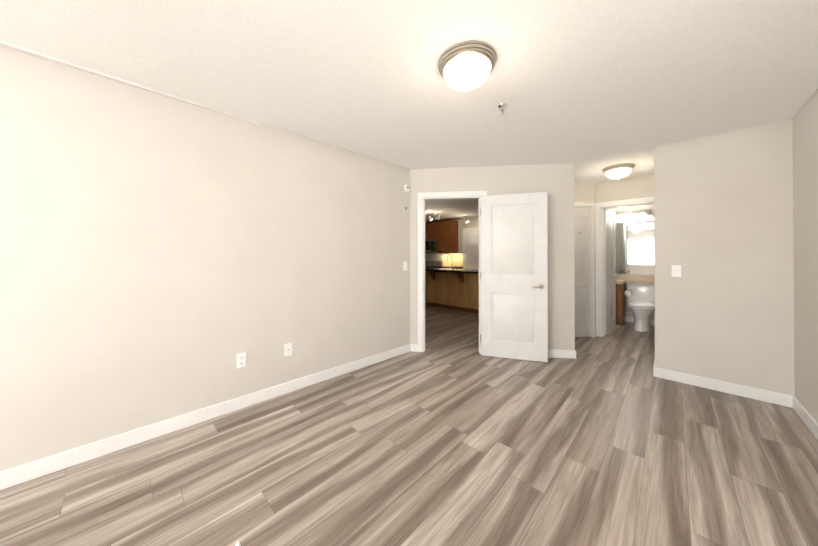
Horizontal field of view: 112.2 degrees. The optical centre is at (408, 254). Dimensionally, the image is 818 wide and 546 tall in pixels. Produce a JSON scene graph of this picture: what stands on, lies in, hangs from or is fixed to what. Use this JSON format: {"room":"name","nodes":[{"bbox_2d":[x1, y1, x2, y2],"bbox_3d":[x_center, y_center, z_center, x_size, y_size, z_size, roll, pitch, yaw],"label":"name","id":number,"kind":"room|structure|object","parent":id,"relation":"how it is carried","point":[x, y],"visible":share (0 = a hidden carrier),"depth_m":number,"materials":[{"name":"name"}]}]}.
{"room":"empty bedroom","nodes":[
{"label":"empty bedroom","id":0,"kind":"room"},
{"bbox_2d":[0,46,409,470],"bbox_3d":[-2.013,0.066,1.802,0.337,2.440,5.709,0,0,44],"label":"wall","id":1,"kind":"structure","parent":0,"point":[162,257],"depth_m":1.97,"materials":[{"name":"paint"}]},
{"bbox_2d":[0,344,410,489],"bbox_3d":[-1.956,1.236,1.759,0.222,0.100,5.494,0,0,44],"label":"baseboard","id":2,"kind":"structure","parent":1,"relation":"attached to","point":[17,475],"depth_m":1.95,"materials":[{"name":"white wood"}]},
{"bbox_2d":[237,352,245,368],"bbox_3d":[-1.401,0.889,2.300,0.012,0.118,0.072,0,0,44],"label":"electrical outlet","id":3,"kind":"object","parent":1,"relation":"attached to","point":[241,360],"visible":1,"depth_m":2.30,"materials":[{"name":"white plastic"}]},
{"bbox_2d":[284,343,291,356],"bbox_3d":[-1.127,0.890,2.564,0.012,0.118,0.072,0,0,44],"label":"electrical outlet","id":4,"kind":"object","parent":1,"relation":"attached to","point":[287,349],"visible":1,"depth_m":2.56,"materials":[{"name":"white plastic"}]},
{"bbox_2d":[403,262,406,270],"bbox_3d":[-0.047,0.156,3.611,0.014,0.118,0.072,0,0,44],"label":"light switch","id":5,"kind":"object","parent":1,"relation":"attached to","point":[404,266],"visible":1,"depth_m":3.60,"materials":[{"name":"white plastic"}]},
{"bbox_2d":[404,185,408,209],"bbox_3d":[-0.027,-0.746,3.616,0.032,0.322,0.075,0,0,44],"label":"door chime","id":6,"kind":"object","parent":1,"relation":"attached to","point":[406,188],"visible":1,"depth_m":3.60,"materials":[{"name":"white plastic"}]},
{"bbox_2d":[0,305,817,545],"bbox_3d":[-0.590,1.346,3.640,7.970,0.100,10.700,0,0,44],"label":"floor","id":7,"kind":"structure","parent":0,"point":[450,435],"depth_m":1.66,"materials":[{"name":"brown laminate"}]},
{"bbox_2d":[425,270,440,306],"bbox_3d":[0.768,0.863,7.106,0.612,0.900,0.620,0,0,44],"label":"base cabinet","id":8,"kind":"object","parent":7,"relation":"on","point":[432,277],"depth_m":6.83,"materials":[{"name":"brown wood"}]},
{"bbox_2d":[425,261,441,267],"bbox_3d":[0.589,0.773,9.013,0.760,1.100,0.687,0,0,44],"label":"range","id":9,"kind":"object","parent":7,"relation":"on","point":[428,264],"visible":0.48,"depth_m":9.18,"materials":[{"name":"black metal"}]},
{"bbox_2d":[431,266,462,268],"bbox_3d":[1.174,0.851,8.488,0.790,0.940,0.639,0,0,44],"label":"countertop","id":10,"kind":"structure","parent":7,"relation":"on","point":[457,267],"depth_m":8.40,"materials":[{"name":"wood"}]},
{"bbox_2d":[441,274,460,310],"bbox_3d":[1.210,0.861,6.682,0.612,0.900,0.620,0,0,44],"label":"base cabinet","id":11,"kind":"object","parent":7,"relation":"on","point":[452,288],"depth_m":6.48,"materials":[{"name":"brown wood"}]},
{"bbox_2d":[425,267,478,273],"bbox_3d":[0.913,0.392,6.817,2.510,0.040,0.880,0,0,44],"label":"countertop","id":12,"kind":"structure","parent":11,"relation":"on","point":[443,271],"depth_m":6.23,"materials":[{"name":"black stone"}]},
{"bbox_2d":[461,274,478,313],"bbox_3d":[1.652,0.859,6.259,0.613,0.900,0.620,0,0,44],"label":"base cabinet","id":13,"kind":"object","parent":7,"relation":"on","point":[469,282],"depth_m":6.12,"materials":[{"name":"brown wood"}]},
{"bbox_2d":[463,230,478,269],"bbox_3d":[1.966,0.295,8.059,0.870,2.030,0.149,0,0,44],"label":"refrigerator","id":14,"kind":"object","parent":7,"relation":"on","point":[470,249],"depth_m":8.17,"materials":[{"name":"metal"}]},
{"bbox_2d":[616,283,625,325],"bbox_3d":[3.693,0.925,5.448,0.904,0.760,0.556,0,0,44],"label":"bathroom vanity","id":15,"kind":"object","parent":7,"relation":"on","point":[620,287],"depth_m":5.00,"materials":[{"name":"brown wood"}]},
{"bbox_2d":[616,279,627,282],"bbox_3d":[3.696,0.525,5.438,0.904,0.040,0.570,0,0,44],"label":"countertop","id":16,"kind":"structure","parent":15,"relation":"on","point":[617,280],"depth_m":5.15,"materials":[{"name":"beige stone"}]},
{"bbox_2d":[624,290,631,295],"bbox_3d":[4.011,0.703,5.038,0.118,0.100,0.162,0,0,44],"label":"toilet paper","id":17,"kind":"object","parent":15,"relation":"attached to","point":[628,292],"visible":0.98,"depth_m":4.98,"materials":[{"name":"white paper"}]},
{"bbox_2d":[626,283,654,331],"bbox_3d":[4.119,0.922,4.862,0.470,0.760,0.810,0,0,44],"label":"toilet","id":18,"kind":"object","parent":7,"relation":"on","point":[641,301],"visible":0.98,"depth_m":4.81,"materials":[{"name":"white ceramic"}]},
{"bbox_2d":[0,0,817,222],"bbox_3d":[-0.590,-1.187,3.653,7.970,0.115,10.700,0,0,44],"label":"ceiling","id":19,"kind":"structure","parent":0,"point":[591,89],"depth_m":1.69,"materials":[{"name":"white paint"}]},
{"bbox_2d":[427,213,441,219],"bbox_3d":[0.685,-1.013,7.417,0.399,0.194,0.162,0,0,44],"label":"track light","id":20,"kind":"object","parent":19,"relation":"attached to","point":[430,217],"visible":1,"depth_m":7.42,"materials":[{"name":"silver metal"}]},
{"bbox_2d":[438,41,496,90],"bbox_3d":[0.349,-1.071,1.657,0.344,0.166,0.344,0,0,44],"label":"lamp","id":21,"kind":"object","parent":19,"relation":"attached to","point":[466,66],"visible":1,"depth_m":1.56,"materials":[{"name":"white glass"}]},
{"bbox_2d":[498,103,506,115],"bbox_3d":[0.723,-1.115,2.130,0.068,0.074,0.068,0,0,44],"label":"sprinkler","id":22,"kind":"object","parent":19,"relation":"attached to","point":[502,106],"visible":1,"depth_m":2.12,"materials":[{"name":"silver metal"}]},
{"bbox_2d":[602,163,634,179],"bbox_3d":[2.766,-1.061,3.635,0.344,0.166,0.344,0,0,44],"label":"lamp","id":23,"kind":"object","parent":19,"relation":"attached to","point":[617,171],"visible":1,"depth_m":3.54,"materials":[{"name":"white glass"}]},
{"bbox_2d":[425,217,477,266],"bbox_3d":[2.946,0.095,7.335,7.370,2.440,0.120,0,0,44],"label":"wall","id":24,"kind":"structure","parent":0,"point":[471,223],"depth_m":8.55,"materials":[{"name":"paint"}]},
{"bbox_2d":[425,221,436,239],"bbox_3d":[0.713,-0.761,9.150,0.760,0.570,0.351,0,0,44],"label":"upper cabinet","id":25,"kind":"object","parent":24,"relation":"attached to","point":[430,227],"depth_m":8.92,"materials":[{"name":"brown wood"}]},
{"bbox_2d":[425,239,441,252],"bbox_3d":[0.683,-0.261,9.116,0.750,0.421,0.434,0,0,44],"label":"microwave","id":26,"kind":"object","parent":25,"relation":"attached to","point":[430,246],"visible":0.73,"depth_m":8.84,"materials":[{"name":"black metal"}]},
{"bbox_2d":[437,220,456,251],"bbox_3d":[1.205,-0.559,8.676,0.595,0.980,0.351,0,0,44],"label":"upper cabinet","id":27,"kind":"object","parent":24,"relation":"attached to","point":[444,233],"depth_m":8.49,"materials":[{"name":"brown wood"}]},
{"bbox_2d":[443,253,462,265],"bbox_3d":[1.417,0.167,8.710,0.850,0.420,0.008,0,0,44],"label":"backsplash","id":28,"kind":"structure","parent":24,"relation":"attached to","point":[455,259],"depth_m":8.71,"materials":[{"name":"tile"}]},
{"bbox_2d":[463,227,477,230],"bbox_3d":[2.029,0.259,8.119,1.020,2.120,0.018,0,0,44],"label":"door frame","id":29,"kind":"structure","parent":24,"relation":"attached to","point":[474,228],"depth_m":8.26,"materials":[{"name":"white wood"}]},
{"bbox_2d":[410,162,574,349],"bbox_3d":[1.047,0.076,3.611,2.061,2.440,0.120,0,0,7],"label":"wall","id":30,"kind":"structure","parent":0,"point":[555,181],"depth_m":3.46,"materials":[{"name":"paint"}]},
{"bbox_2d":[411,344,417,351],"bbox_3d":[0.065,1.246,3.662,0.100,0.100,0.013,0,0,7],"label":"baseboard","id":31,"kind":"structure","parent":30,"relation":"attached to","point":[414,347],"depth_m":3.65,"materials":[{"name":"white wood"}]},
{"bbox_2d":[418,191,486,353],"bbox_3d":[0.570,0.238,3.670,0.900,2.115,0.156,0,0,7],"label":"door frame","id":32,"kind":"structure","parent":30,"relation":"attached to","point":[441,196],"depth_m":3.64,"materials":[{"name":"white wood"}]},
{"bbox_2d":[480,192,547,361],"bbox_3d":[1.294,0.272,3.405,0.701,2.030,0.401,0,0,44],"label":"bedroom door","id":33,"kind":"structure","parent":30,"relation":"in","point":[514,279],"depth_m":3.38,"materials":[{"name":"white wood"}]},
{"bbox_2d":[548,349,575,358],"bbox_3d":[1.541,1.245,3.476,1.074,0.100,0.013,0,0,7],"label":"baseboard","id":34,"kind":"structure","parent":30,"relation":"attached to","point":[552,353],"depth_m":3.42,"materials":[{"name":"white wood"}]},
{"bbox_2d":[574,181,595,336],"bbox_3d":[2.250,0.078,4.143,0.724,2.440,1.352,0,0,44],"label":"wall","id":35,"kind":"structure","parent":0,"point":[584,191],"depth_m":4.31,"materials":[{"name":"paint"}]},
{"bbox_2d":[574,207,589,336],"bbox_3d":[2.655,0.276,4.303,0.239,2.030,0.305,0,0,44],"label":"closet door","id":36,"kind":"structure","parent":35,"relation":"in","point":[581,261],"depth_m":4.30,"materials":[{"name":"white wood"}]},
{"bbox_2d":[574,202,594,336],"bbox_3d":[2.471,0.247,4.300,0.880,2.105,0.140,0,0,-9],"label":"door frame","id":37,"kind":"structure","parent":35,"relation":"attached to","point":[591,206],"depth_m":4.30,"materials":[{"name":"white wood"}]},
{"bbox_2d":[596,174,653,202],"bbox_3d":[3.314,0.078,4.143,2.420,2.440,0.120,0,0,44],"label":"wall","id":38,"kind":"structure","parent":0,"point":[628,188],"depth_m":4.12,"materials":[{"name":"paint"}]},
{"bbox_2d":[604,209,619,334],"bbox_3d":[3.394,0.278,4.617,0.182,2.030,0.668,0,0,44],"label":"bathroom door","id":39,"kind":"structure","parent":38,"relation":"in","point":[610,275],"depth_m":4.57,"materials":[{"name":"white wood"}]},
{"bbox_2d":[595,197,653,336],"bbox_3d":[3.313,0.241,4.143,0.817,2.115,0.156,0,0,44],"label":"door frame","id":40,"kind":"structure","parent":38,"relation":"attached to","point":[601,207],"depth_m":4.33,"materials":[{"name":"white wood"}]},
{"bbox_2d":[606,204,654,319],"bbox_3d":[4.387,0.084,5.261,2.420,2.440,0.120,0,0,44],"label":"wall","id":41,"kind":"structure","parent":0,"point":[629,312],"depth_m":5.26,"materials":[{"name":"paint"}]},
{"bbox_2d":[615,209,650,220],"bbox_3d":[4.068,-0.733,5.381,1.000,0.185,0.155,0,0,44],"label":"vanity light","id":42,"kind":"object","parent":41,"relation":"attached to","point":[641,214],"visible":0.46,"depth_m":5.22,"materials":[{"name":"white glass"}]},
{"bbox_2d":[615,221,653,274],"bbox_3d":[4.388,-0.116,5.173,2.194,1.000,0.006,0,0,44],"label":"bathroom mirror","id":43,"kind":"object","parent":41,"relation":"attached to","point":[634,245],"visible":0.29,"depth_m":5.24,"materials":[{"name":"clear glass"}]},
{"bbox_2d":[616,275,654,282],"bbox_3d":[4.381,0.454,5.162,2.264,0.100,0.020,0,0,44],"label":"backsplash","id":44,"kind":"structure","parent":41,"relation":"attached to","point":[639,279],"depth_m":5.16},
{"bbox_2d":[625,316,654,324],"bbox_3d":[4.341,1.254,5.207,2.420,0.100,0.013,0,0,44],"label":"baseboard","id":45,"kind":"structure","parent":41,"relation":"attached to","point":[631,319],"depth_m":5.26,"materials":[{"name":"white wood"}]},
{"bbox_2d":[654,142,673,370],"bbox_3d":[3.102,0.074,3.349,0.120,2.440,1.320,0,0,44],"label":"wall","id":46,"kind":"structure","parent":0,"point":[664,153],"depth_m":2.86,"materials":[{"name":"paint"}]},
{"bbox_2d":[674,118,794,395],"bbox_3d":[3.002,0.071,2.613,0.753,2.440,0.120,0,0,44],"label":"wall","id":47,"kind":"structure","parent":0,"point":[723,238],"depth_m":2.52,"materials":[{"name":"paint"}]},
{"bbox_2d":[672,265,680,276],"bbox_3d":[2.719,0.172,2.793,0.072,0.118,0.012,0,0,44],"label":"light switch","id":48,"kind":"object","parent":47,"relation":"attached to","point":[676,270],"visible":1,"depth_m":2.79,"materials":[{"name":"white plastic"}]},
{"bbox_2d":[653,367,792,407],"bbox_3d":[2.908,1.240,2.605,0.886,0.100,0.013,0,0,44],"label":"baseboard","id":49,"kind":"structure","parent":47,"relation":"attached to","point":[786,400],"depth_m":2.55,"materials":[{"name":"white wood"}]},
{"bbox_2d":[793,89,817,422],"bbox_3d":[2.113,0.063,1.055,0.120,2.440,10.340,0,0,44],"label":"wall","id":50,"kind":"structure","parent":0,"point":[805,179],"depth_m":2.09,"materials":[{"name":"paint"}]},
{"bbox_2d":[792,396,817,438],"bbox_3d":[0.899,1.227,-0.121,0.013,0.100,6.730,0,0,44],"label":"baseboard","id":51,"kind":"structure","parent":50,"relation":"attached to","point":[807,418],"depth_m":2.08,"materials":[{"name":"white wood"}]}
]}

